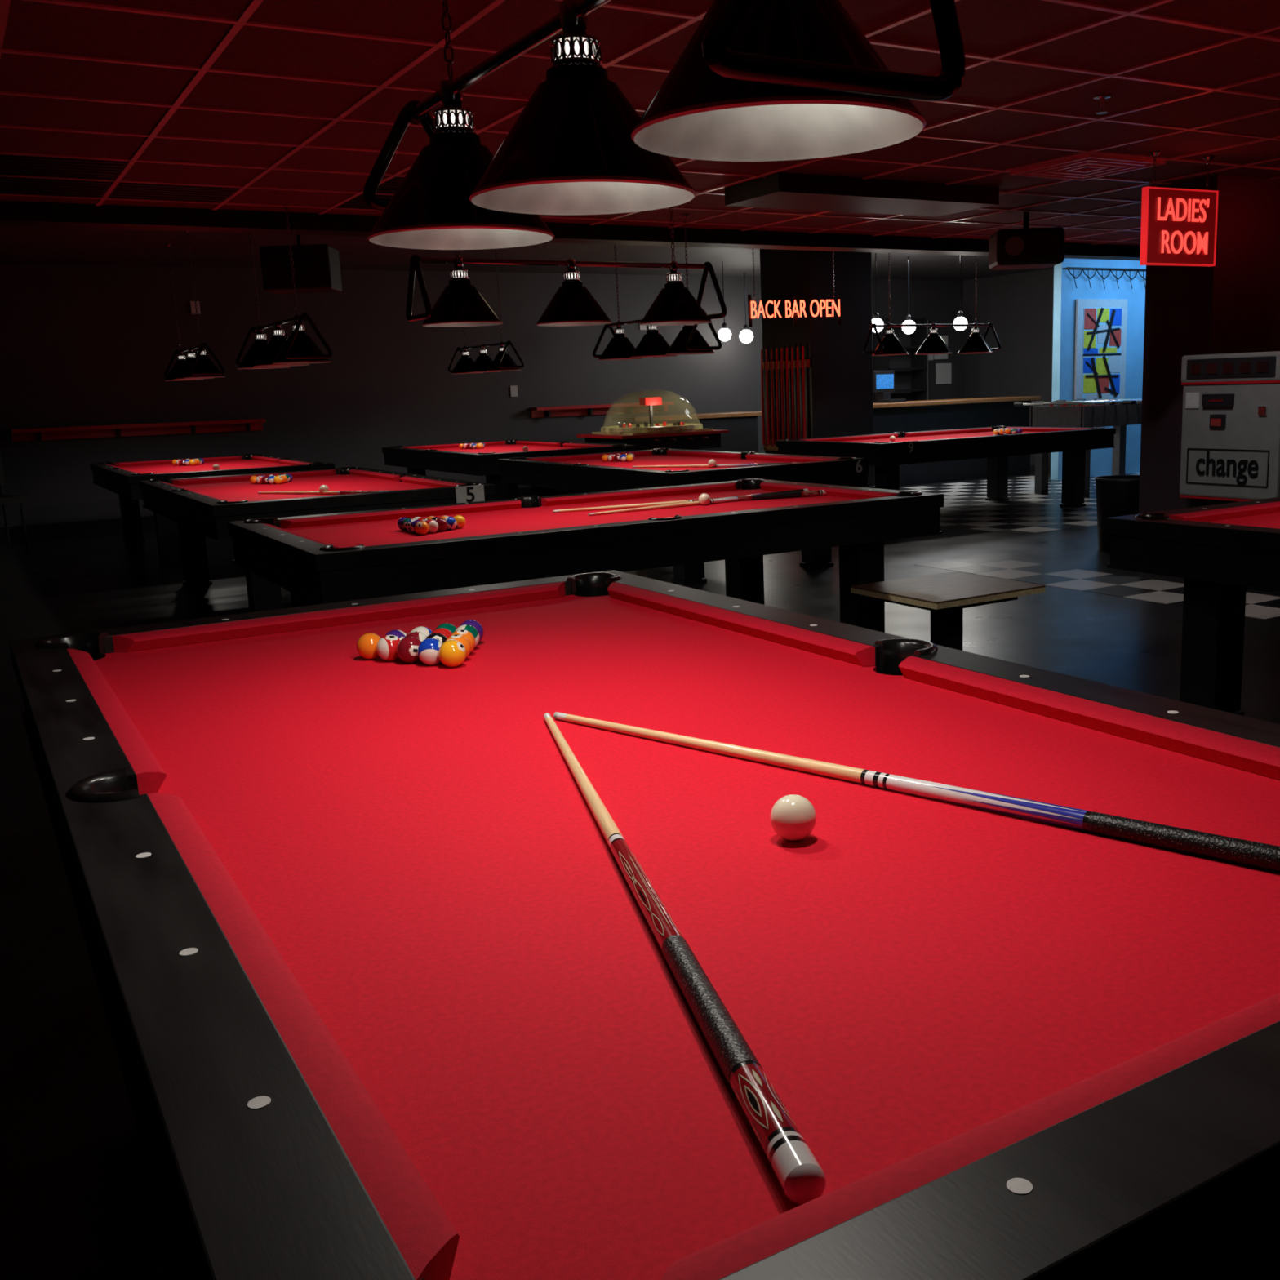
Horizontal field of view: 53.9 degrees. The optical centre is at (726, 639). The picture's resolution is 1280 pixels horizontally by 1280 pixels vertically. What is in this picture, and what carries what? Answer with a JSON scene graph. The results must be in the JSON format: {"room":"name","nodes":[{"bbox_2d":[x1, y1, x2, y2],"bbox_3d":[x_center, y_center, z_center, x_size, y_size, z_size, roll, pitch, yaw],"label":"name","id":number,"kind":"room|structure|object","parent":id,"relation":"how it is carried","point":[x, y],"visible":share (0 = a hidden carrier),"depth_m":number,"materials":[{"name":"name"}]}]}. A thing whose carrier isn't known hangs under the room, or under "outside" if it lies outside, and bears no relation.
{"room":"games hall","nodes":[
{"label":"games hall","id":0,"kind":"room"},
{"bbox_2d":[0,154,404,208],"bbox_3d":[-2.275,-2.419,6.749,3.018,0.007,1.190,-9,13,-31],"label":"grilles","id":1,"kind":"object","parent":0,"point":[11,165],"depth_m":6.39,"materials":[{"name":"black metal"}]},
{"bbox_2d":[0,263,963,527],"bbox_3d":[-2.346,-3.168,15.320,17.200,2.800,0.100,-9,13,-31],"label":"wall","id":2,"kind":"structure","parent":0,"point":[81,345],"depth_m":14.02,"materials":[{"name":"grey paint"}]},
{"bbox_2d":[10,418,266,441],"bbox_3d":[-6.034,-2.178,12.999,2.400,0.125,0.200,-9,13,-31],"label":"shelf","id":3,"kind":"object","parent":2,"relation":"attached to","point":[248,424],"visible":1,"depth_m":12.96,"materials":[{"name":"red paint"}]},
{"bbox_2d":[189,301,200,314],"bbox_3d":[-5.572,-3.485,13.161,0.090,0.130,0.020,-9,13,-31],"label":"wall switch plate","id":4,"kind":"object","parent":2,"relation":"attached to","point":[193,304],"visible":0.94,"depth_m":13.15,"materials":[{"name":"plastic"}]},
{"bbox_2d":[0,486,582,539],"bbox_3d":[-3.458,-1.660,14.822,14.000,0.120,0.020,-9,13,-31],"label":"baseboard","id":5,"kind":"structure","parent":2,"relation":"attached to","point":[114,524],"depth_m":12.89,"materials":[{"name":"black paint"}]},
{"bbox_2d":[510,385,517,396],"bbox_3d":[-2.565,-3.002,15.141,0.090,0.130,0.020,-9,13,-31],"label":"wall switch plate","id":6,"kind":"object","parent":2,"relation":"attached to","point":[513,388],"visible":1,"depth_m":15.13,"materials":[{"name":"plastic"}]},
{"bbox_2d":[529,401,674,417],"bbox_3d":[-1.532,-2.884,15.705,1.900,0.125,0.200,-9,13,-31],"label":"shelf","id":7,"kind":"object","parent":2,"relation":"attached to","point":[620,408],"visible":1,"depth_m":15.63,"materials":[{"name":"red paint"}]},
{"bbox_2d":[639,319,646,329],"bbox_3d":[-1.063,-3.996,15.907,0.090,0.130,0.020,-9,13,-31],"label":"wall switch plate","id":8,"kind":"object","parent":2,"relation":"attached to","point":[641,326],"visible":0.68,"depth_m":15.90,"materials":[{"name":"plastic"}]},
{"bbox_2d":[926,319,928,399],"bbox_3d":[2.932,-3.633,18.463,0.060,2.100,0.040,-9,13,-31],"label":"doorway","id":9,"kind":"structure","parent":2,"relation":"in","point":[926,319],"depth_m":18.37,"materials":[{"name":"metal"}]},
{"bbox_2d":[928,354,933,359],"bbox_3d":[2.948,-4.239,18.376,0.200,0.280,0.010,-9,13,-31],"label":"notice","id":10,"kind":"object","parent":2,"relation":"attached to","point":[930,356],"visible":0.21,"depth_m":18.41,"materials":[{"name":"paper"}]},
{"bbox_2d":[933,335,947,359],"bbox_3d":[3.159,-4.311,18.496,0.260,0.340,0.010,-9,13,-31],"label":"notice","id":11,"kind":"object","parent":2,"relation":"attached to","point":[944,338],"visible":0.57,"depth_m":18.51,"materials":[{"name":"paper"}]},
{"bbox_2d":[935,363,951,384],"bbox_3d":[3.215,-3.946,18.597,0.300,0.300,0.010,-9,13,-31],"label":"notice","id":12,"kind":"object","parent":2,"relation":"attached to","point":[943,371],"visible":1,"depth_m":18.58,"materials":[{"name":"paper"}]},
{"bbox_2d":[0,225,1053,279],"bbox_3d":[-0.679,-3.930,12.347,17.200,0.040,6.400,-9,13,-31],"label":"ceiling","id":13,"kind":"structure","parent":0,"point":[19,245],"depth_m":12.62,"materials":[{"name":"grey paint"}]},
{"bbox_2d":[164,231,225,381],"bbox_3d":[-4.679,-2.878,10.856,0.332,1.216,1.423,-9,13,-31],"label":"pendant lamp","id":14,"kind":"object","parent":13,"relation":"hanging from","point":[193,367],"visible":0.98,"depth_m":10.51,"materials":[{"name":"black metal"}]},
{"bbox_2d":[235,204,333,368],"bbox_3d":[-2.799,-2.308,7.720,0.332,1.216,1.423,-9,13,-31],"label":"pendant lamp","id":15,"kind":"object","parent":13,"relation":"hanging from","point":[299,348],"visible":0.91,"depth_m":7.55,"materials":[{"name":"black metal"}]},
{"bbox_2d":[259,234,342,293],"bbox_3d":[-3.193,-2.915,9.383,0.500,0.600,0.360,-3,11,-3],"label":"speaker","id":16,"kind":"object","parent":13,"relation":"hanging from","point":[317,268],"visible":0.91,"depth_m":9.25},
{"bbox_2d":[447,248,524,373],"bbox_3d":[-2.459,-3.297,12.537,0.332,1.216,1.423,-9,13,-31],"label":"pendant lamp","id":17,"kind":"object","parent":13,"relation":"hanging from","point":[503,361],"visible":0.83,"depth_m":12.52,"materials":[{"name":"black metal"}]},
{"bbox_2d":[0,200,1140,260],"bbox_3d":[0.951,-3.254,9.813,17.200,0.390,0.240,-9,13,-31],"label":"ceiling beam","id":18,"kind":"structure","parent":13,"relation":"attached to","point":[12,213],"depth_m":8.44,"materials":[{"name":"black paint"}]},
{"bbox_2d":[718,261,731,341],"bbox_3d":[-0.034,-3.922,14.548,0.150,0.895,0.150,-9,13,-31],"label":"globe pendant light","id":19,"kind":"object","parent":13,"relation":"hanging from","point":[724,334],"visible":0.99,"depth_m":14.57,"materials":[{"name":"white glass"}]},
{"bbox_2d":[739,272,753,343],"bbox_3d":[0.243,-4.255,16.096,0.176,0.878,0.176,-9,13,-31],"label":"globe pendant light","id":20,"kind":"object","parent":13,"relation":"hanging from","point":[746,335],"visible":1,"depth_m":16.10,"materials":[{"name":"white glass"}]},
{"bbox_2d":[747,248,840,327],"bbox_3d":[0.649,-3.463,12.048,0.930,0.872,0.080,-5,12,-14],"label":"sign","id":21,"kind":"object","parent":13,"relation":"hanging from","point":[795,310],"visible":0.84,"depth_m":12.07,"materials":[{"name":"orange glass"}]},
{"bbox_2d":[871,253,883,332],"bbox_3d":[1.693,-3.925,14.200,0.160,0.870,0.160,-9,13,-31],"label":"globe pendant light","id":22,"kind":"object","parent":13,"relation":"hanging from","point":[876,320],"visible":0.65,"depth_m":14.21,"materials":[{"name":"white glass"}]},
{"bbox_2d":[902,256,915,333],"bbox_3d":[2.132,-4.035,14.695,0.160,0.880,0.160,-9,13,-31],"label":"globe pendant light","id":23,"kind":"object","parent":13,"relation":"hanging from","point":[908,330],"visible":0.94,"depth_m":14.71,"materials":[{"name":"white glass"}]},
{"bbox_2d":[863,253,1000,355],"bbox_3d":[1.870,-3.204,11.333,1.423,1.216,0.332,-9,13,-31],"label":"pendant lamp","id":24,"kind":"object","parent":13,"relation":"hanging from","point":[889,344],"visible":0.88,"depth_m":11.35,"materials":[{"name":"black metal"}]},
{"bbox_2d":[953,255,967,330],"bbox_3d":[2.574,-3.863,13.809,0.152,0.896,0.152,-9,13,-31],"label":"globe pendant light","id":25,"kind":"object","parent":13,"relation":"hanging from","point":[960,319],"visible":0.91,"depth_m":13.83,"materials":[{"name":"white glass"}]},
{"bbox_2d":[0,0,1279,245],"bbox_3d":[3.965,-2.316,5.043,17.200,0.040,11.200,-9,13,-31],"label":"ceiling","id":26,"kind":"structure","parent":0,"point":[990,28],"depth_m":4.73,"materials":[{"name":"tile"}]},
{"bbox_2d":[405,155,727,327],"bbox_3d":[-0.680,-1.798,5.405,1.423,0.852,0.332,-9,13,-31],"label":"pendant lamp","id":27,"kind":"object","parent":26,"relation":"hanging from","point":[460,304],"visible":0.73,"depth_m":5.38,"materials":[{"name":"black metal"}]},
{"bbox_2d":[0,0,1279,246],"bbox_3d":[3.966,-2.293,5.048,17.200,0.008,11.200,-9,13,-31],"label":"grid","id":28,"kind":"structure","parent":26,"relation":"attached to","point":[242,20],"depth_m":5.09,"materials":[{"name":"metal"}]},
{"bbox_2d":[592,213,721,359],"bbox_3d":[-0.529,-2.440,8.766,0.332,0.904,1.423,-9,13,-31],"label":"pendant lamp","id":29,"kind":"object","parent":26,"relation":"hanging from","point":[689,340],"visible":0.8,"depth_m":8.75,"materials":[{"name":"black metal"}]},
{"bbox_2d":[363,0,965,249],"bbox_3d":[-0.248,-1.059,1.746,0.390,0.852,1.471,-9,13,-31],"label":"pendant lamp","id":30,"kind":"object","parent":26,"relation":"hanging from","point":[755,80],"visible":1,"depth_m":1.70,"materials":[{"name":"black metal"}]},
{"bbox_2d":[724,172,999,216],"bbox_3d":[0.814,-2.606,7.370,1.600,0.100,0.550,-9,13,-31],"label":"duct","id":31,"kind":"object","parent":26,"relation":"attached to","point":[782,190],"visible":1,"depth_m":7.17,"materials":[{"name":"black paint"}]},
{"bbox_2d":[988,211,1065,270],"bbox_3d":[2.083,-2.783,8.705,0.460,0.370,0.460,-1,11,3],"label":"speaker","id":32,"kind":"object","parent":26,"relation":"hanging from","point":[1027,247],"visible":1,"depth_m":8.56,"materials":[{"name":"plastic"}]},
{"bbox_2d":[1093,93,1111,114],"bbox_3d":[1.540,-2.197,5.152,0.070,0.066,0.070,-9,13,-31],"label":"sprinkler","id":33,"kind":"object","parent":26,"relation":"attached to","point":[1101,98],"visible":1,"depth_m":5.14,"materials":[{"name":"silver metal"}]},
{"bbox_2d":[1139,151,1218,266],"bbox_3d":[2.408,-2.289,6.662,0.528,0.581,0.060,-8,13,-28],"label":"room sign","id":34,"kind":"object","parent":26,"relation":"hanging from","point":[1179,226],"visible":0.99,"depth_m":6.65,"materials":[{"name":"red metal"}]},
{"bbox_2d":[0,465,1279,1279],"bbox_3d":[2.364,-0.410,8.205,17.200,0.102,17.600,-9,13,-31],"label":"floor","id":35,"kind":"structure","parent":0,"point":[78,1200],"depth_m":5.31,"materials":[{"name":"black tile"}]},
{"bbox_2d":[0,450,28,547],"bbox_3d":[-6.824,-1.299,11.597,0.482,0.925,0.460,8,15,40],"label":"chair","id":36,"kind":"object","parent":35,"relation":"on","point":[4,499],"visible":1,"depth_m":11.67,"materials":[{"name":"plastic"}]},
{"bbox_2d":[89,453,335,567],"bbox_3d":[-4.621,-1.205,11.195,1.560,0.749,2.830,-9,13,-31],"label":"pool table","id":37,"kind":"object","parent":35,"relation":"on","point":[122,478],"visible":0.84,"depth_m":10.77,"materials":[{"name":"black wood"}]},
{"bbox_2d":[171,457,204,466],"bbox_3d":[-5.012,-1.661,11.727,0.288,0.058,0.257,-9,13,-31],"label":"balls","id":38,"kind":"object","parent":37,"relation":"on","point":[193,461],"visible":1,"depth_m":11.70,"materials":[{"name":"multicoloured plastic"}]},
{"bbox_2d":[212,464,219,470],"bbox_3d":[-4.301,-1.452,10.577,0.058,0.058,0.058,-9,13,-31],"label":"cue ball","id":39,"kind":"object","parent":37,"relation":"on","point":[215,467],"visible":0.83,"depth_m":10.56,"materials":[{"name":"plastic"}]},
{"bbox_2d":[138,466,496,612],"bbox_3d":[-2.739,-0.657,8.170,1.560,0.749,2.840,-9,13,-31],"label":"pool table","id":40,"kind":"object","parent":35,"relation":"on","point":[200,507],"visible":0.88,"depth_m":7.47,"materials":[{"name":"black wood"}]},
{"bbox_2d":[249,473,293,484],"bbox_3d":[-3.133,-1.114,8.705,0.288,0.058,0.257,-9,13,-31],"label":"balls","id":41,"kind":"object","parent":40,"relation":"on","point":[278,478],"visible":1,"depth_m":8.68,"materials":[{"name":"multicoloured plastic"}]},
{"bbox_2d":[257,490,390,494],"bbox_3d":[-2.285,-0.879,7.464,1.396,0.032,0.031,4,13,27],"label":"pool cue","id":42,"kind":"object","parent":40,"relation":"on","point":[342,492],"visible":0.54,"depth_m":7.53,"materials":[{"name":"wood"}]},
{"bbox_2d":[319,484,328,492],"bbox_3d":[-2.422,-0.905,7.556,0.058,0.058,0.058,-9,13,-31],"label":"cue ball","id":43,"kind":"object","parent":40,"relation":"on","point":[323,487],"visible":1,"depth_m":7.53,"materials":[{"name":"plastic"}]},
{"bbox_2d":[382,439,635,500],"bbox_3d":[-2.242,-1.578,12.625,1.560,0.749,2.830,-9,13,-31],"label":"pool table","id":44,"kind":"object","parent":35,"relation":"on","point":[449,458],"visible":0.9,"depth_m":12.05,"materials":[{"name":"red fabric"}]},
{"bbox_2d":[458,442,484,448],"bbox_3d":[-2.634,-2.034,13.157,0.288,0.058,0.257,-9,13,-31],"label":"balls","id":45,"kind":"object","parent":44,"relation":"on","point":[477,445],"visible":1,"depth_m":13.12,"materials":[{"name":"multicoloured plastic"}]},
{"bbox_2d":[522,445,528,451],"bbox_3d":[-1.923,-1.826,12.007,0.058,0.058,0.058,-9,13,-31],"label":"cue ball","id":46,"kind":"object","parent":44,"relation":"on","point":[525,448],"visible":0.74,"depth_m":11.99,"materials":[{"name":"plastic"}]},
{"bbox_2d":[226,478,943,632],"bbox_3d":[-0.605,-0.240,5.745,2.830,0.749,1.560,-9,13,-31],"label":"pool table","id":47,"kind":"object","parent":35,"relation":"on","point":[357,555],"visible":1,"depth_m":5.26,"materials":[{"name":"black wood"}]},
{"bbox_2d":[397,515,465,534],"bbox_3d":[-1.228,-0.491,5.308,0.257,0.058,0.288,-9,13,-31],"label":"balls","id":48,"kind":"object","parent":47,"relation":"on","point":[418,525],"visible":1,"depth_m":5.24,"materials":[{"name":"multicoloured plastic"}]},
{"bbox_2d":[552,489,826,512],"bbox_3d":[-0.152,-0.678,6.107,1.396,0.031,0.031,-5,12,-16],"label":"pool cue","id":49,"kind":"object","parent":47,"relation":"on","point":[817,492],"visible":0.87,"depth_m":6.16,"materials":[{"name":"wood"}]},
{"bbox_2d":[587,488,808,515],"bbox_3d":[-0.056,-0.677,6.084,1.396,0.032,0.031,-10,14,-35],"label":"pool cue","id":50,"kind":"object","parent":47,"relation":"on","point":[735,498],"visible":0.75,"depth_m":5.96,"materials":[{"name":"wood"}]},
{"bbox_2d":[698,493,710,505],"bbox_3d":[-0.106,-0.674,6.017,0.058,0.058,0.058,-9,13,-31],"label":"cue ball","id":51,"kind":"object","parent":47,"relation":"on","point":[704,499],"visible":1,"depth_m":6.00,"materials":[{"name":"plastic"}]},
{"bbox_2d":[8,569,1279,1279],"bbox_3d":[-0.236,0.469,2.184,1.560,0.749,2.830,-9,13,-31],"label":"pool table","id":52,"kind":"object","parent":35,"relation":"on","point":[384,995],"visible":1,"depth_m":1.27,"materials":[{"name":"red fabric"}]},
{"bbox_2d":[356,619,484,666],"bbox_3d":[-0.628,0.013,2.716,0.288,0.058,0.257,-9,13,-31],"label":"balls","id":53,"kind":"object","parent":52,"relation":"on","point":[450,645],"visible":1,"depth_m":2.69,"materials":[{"name":"multicoloured plastic"}]},
{"bbox_2d":[543,712,826,1204],"bbox_3d":[-0.132,0.252,1.520,0.031,0.031,1.396,-5,12,-15],"label":"pool cue","id":54,"kind":"object","parent":52,"relation":"on","point":[800,1175],"visible":0.99,"depth_m":1.06,"materials":[{"name":"wood"}]},
{"bbox_2d":[770,794,816,840],"bbox_3d":[0.083,0.222,1.566,0.058,0.058,0.058,-9,13,-31],"label":"cue ball","id":55,"kind":"object","parent":52,"relation":"on","point":[793,816],"visible":1,"depth_m":1.55,"materials":[{"name":"plastic"}]},
{"bbox_2d":[553,711,1279,872],"bbox_3d":[0.234,0.195,1.738,1.396,0.031,0.031,8,15,39],"label":"pool cue","id":56,"kind":"object","parent":52,"relation":"on","point":[1250,853],"visible":1,"depth_m":1.62,"materials":[{"name":"wood"}]},
{"bbox_2d":[576,396,728,450],"bbox_3d":[-0.812,-2.117,13.787,1.300,1.245,1.400,-9,13,-31],"label":"machine","id":57,"kind":"object","parent":35,"relation":"on","point":[685,436],"visible":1,"depth_m":13.39,"materials":[{"name":"black paint"}]},
{"bbox_2d":[497,448,869,585],"bbox_3d":[-0.418,-0.986,9.392,1.560,0.749,2.840,-9,13,-31],"label":"pool table","id":58,"kind":"object","parent":35,"relation":"on","point":[580,473],"visible":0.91,"depth_m":8.71,"materials":[{"name":"red fabric"}]},
{"bbox_2d":[601,453,634,462],"bbox_3d":[-0.812,-1.443,9.928,0.288,0.058,0.257,-9,13,-31],"label":"balls","id":59,"kind":"object","parent":58,"relation":"on","point":[629,457],"visible":1,"depth_m":9.89,"materials":[{"name":"multicoloured plastic"}]},
{"bbox_2d":[707,459,715,467],"bbox_3d":[-0.101,-1.235,8.778,0.058,0.058,0.058,-9,13,-31],"label":"cue ball","id":60,"kind":"object","parent":58,"relation":"on","point":[712,463],"visible":1,"depth_m":8.76,"materials":[{"name":"plastic"}]},
{"bbox_2d":[632,462,800,467],"bbox_3d":[-0.047,-1.222,8.767,1.396,0.032,0.031,3,13,25],"label":"pool cue","id":61,"kind":"object","parent":58,"relation":"on","point":[757,464],"visible":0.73,"depth_m":8.80,"materials":[{"name":"wood"}]},
{"bbox_2d":[612,411,761,453],"bbox_3d":[-0.455,-2.322,15.528,1.800,0.920,0.600,-9,13,-31],"label":"countertop","id":62,"kind":"structure","parent":35,"relation":"on","point":[742,426],"depth_m":15.48,"materials":[{"name":"brown wood"}]},
{"bbox_2d":[874,317,927,402],"bbox_3d":[2.496,-3.513,17.947,0.710,2.100,0.300,-9,13,-31],"label":"shelving","id":63,"kind":"object","parent":35,"relation":"on","point":[919,362],"visible":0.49,"depth_m":17.93,"materials":[{"name":"wood"}]},
{"bbox_2d":[850,571,1045,650],"bbox_3d":[0.948,-0.042,5.408,0.600,0.389,0.560,-9,13,-31],"label":"table","id":64,"kind":"object","parent":35,"relation":"on","point":[946,595],"visible":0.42,"depth_m":5.33,"materials":[{"name":"black paint"}]},
{"bbox_2d":[872,395,1040,485],"bbox_3d":[2.643,-2.480,15.621,2.850,0.990,0.650,-9,13,-31],"label":"bar counter","id":65,"kind":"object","parent":35,"relation":"on","point":[978,412],"depth_m":15.43,"materials":[{"name":"black paint"}]},
{"bbox_2d":[872,370,906,403],"bbox_3d":[1.930,-3.035,15.033,0.390,0.380,0.250,-12,15,-42],"label":"monitor","id":66,"kind":"object","parent":65,"relation":"on","point":[883,381],"visible":0.91,"depth_m":15.03,"materials":[{"name":"black paint"}]},
{"bbox_2d":[899,472,1139,534],"bbox_3d":[3.716,-1.561,13.391,5.790,0.002,4.270,-9,13,-31],"label":"floor","id":67,"kind":"structure","parent":35,"relation":"on","point":[966,505],"depth_m":12.11,"materials":[{"name":"tile"}]},
{"bbox_2d":[776,426,1115,507],"bbox_3d":[2.090,-1.579,11.880,2.830,0.749,1.570,-9,13,-31],"label":"pool table","id":68,"kind":"object","parent":67,"relation":"on","point":[886,456],"visible":0.94,"depth_m":11.46,"materials":[{"name":"black wood"}]},
{"bbox_2d":[888,435,895,441],"bbox_3d":[1.520,-1.842,11.492,0.058,0.058,0.058,-9,13,-31],"label":"cue ball","id":69,"kind":"object","parent":68,"relation":"on","point":[892,438],"visible":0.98,"depth_m":11.47,"materials":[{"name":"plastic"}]},
{"bbox_2d":[992,427,1022,434],"bbox_3d":[2.687,-2.022,12.181,0.257,0.058,0.288,-9,13,-31],"label":"balls","id":70,"kind":"object","parent":68,"relation":"on","point":[998,431],"visible":0.91,"depth_m":12.11,"materials":[{"name":"multicoloured plastic"}]},
{"bbox_2d":[1013,399,1142,497],"bbox_3d":[4.040,-2.089,13.498,1.400,0.972,1.480,-9,13,-31],"label":"foosball table","id":71,"kind":"object","parent":67,"relation":"on","point":[1118,414],"visible":0.65,"depth_m":13.12,"materials":[{"name":"silver metal"}]},
{"bbox_2d":[1094,475,1139,551],"bbox_3d":[2.854,-0.909,9.021,0.420,0.520,0.420,-9,13,-31],"label":"trash bin","id":72,"kind":"object","parent":35,"relation":"on","point":[1117,495],"visible":0.48,"depth_m":8.87,"materials":[{"name":"plastic"}]},
{"bbox_2d":[1106,497,1279,715],"bbox_3d":[2.805,0.022,3.863,1.560,0.749,2.830,-9,13,-31],"label":"pool table","id":73,"kind":"object","parent":35,"relation":"on","point":[1221,550],"visible":0.98,"depth_m":4.49,"materials":[{"name":"black wood"}]},
{"bbox_2d":[1179,351,1279,591],"bbox_3d":[3.044,-0.992,7.333,0.440,1.340,0.680,-9,13,-31],"label":"machine","id":74,"kind":"object","parent":35,"relation":"on","point":[1230,436],"visible":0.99,"depth_m":7.17,"materials":[{"name":"grey paint"}]},
{"bbox_2d":[760,248,875,488],"bbox_3d":[0.960,-2.800,13.285,0.820,2.660,0.940,-9,13,-31],"label":"support column","id":75,"kind":"structure","parent":0,"point":[838,378],"depth_m":12.88,"materials":[{"name":"black paint"}]},
{"bbox_2d":[760,346,809,450],"bbox_3d":[0.602,-2.507,13.112,0.072,1.060,0.850,-9,13,-31],"label":"cue rack","id":76,"kind":"object","parent":75,"relation":"attached to","point":[768,444],"visible":0.87,"depth_m":13.10,"materials":[{"name":"brown wood"}]},
{"bbox_2d":[962,268,1053,466],"bbox_3d":[4.481,-3.761,17.419,0.100,2.660,3.500,-9,13,-31],"label":"wall","id":77,"kind":"structure","parent":0,"point":[1019,307],"depth_m":17.86,"materials":[{"name":"grey paint"}]},
{"bbox_2d":[1009,153,1165,180],"bbox_3d":[1.960,-2.572,6.836,0.578,0.020,0.578,-9,13,-31],"label":"ceiling air vent","id":78,"kind":"object","parent":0,"point":[1097,164],"depth_m":6.79,"materials":[{"name":"grey metal"}]},
{"bbox_2d":[1050,257,1146,479],"bbox_3d":[5.391,-3.474,15.844,3.440,2.660,0.120,-9,13,-31],"label":"wall","id":79,"kind":"structure","parent":0,"point":[1066,293],"depth_m":15.15,"materials":[{"name":"blue paint"}]},
{"bbox_2d":[1074,298,1127,399],"bbox_3d":[4.541,-3.454,15.187,0.860,1.300,0.060,-9,13,-31],"label":"framed poster","id":80,"kind":"object","parent":79,"relation":"attached to","point":[1100,328],"visible":0.92,"depth_m":15.15,"materials":[{"name":"paper"}]},
{"bbox_2d":[1066,266,1146,288],"bbox_3d":[5.005,-4.402,15.303,2.400,0.241,0.036,-9,13,-31],"label":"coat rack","id":81,"kind":"object","parent":79,"relation":"attached to","point":[1068,268],"visible":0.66,"depth_m":15.02,"materials":[{"name":"black metal"}]},
{"bbox_2d":[1138,174,1279,514],"bbox_3d":[6.306,-2.168,9.902,8.300,2.400,0.500,-9,13,-31],"label":"wall partition","id":82,"kind":"structure","parent":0,"point":[1232,305],"depth_m":7.69,"materials":[{"name":"paint"}]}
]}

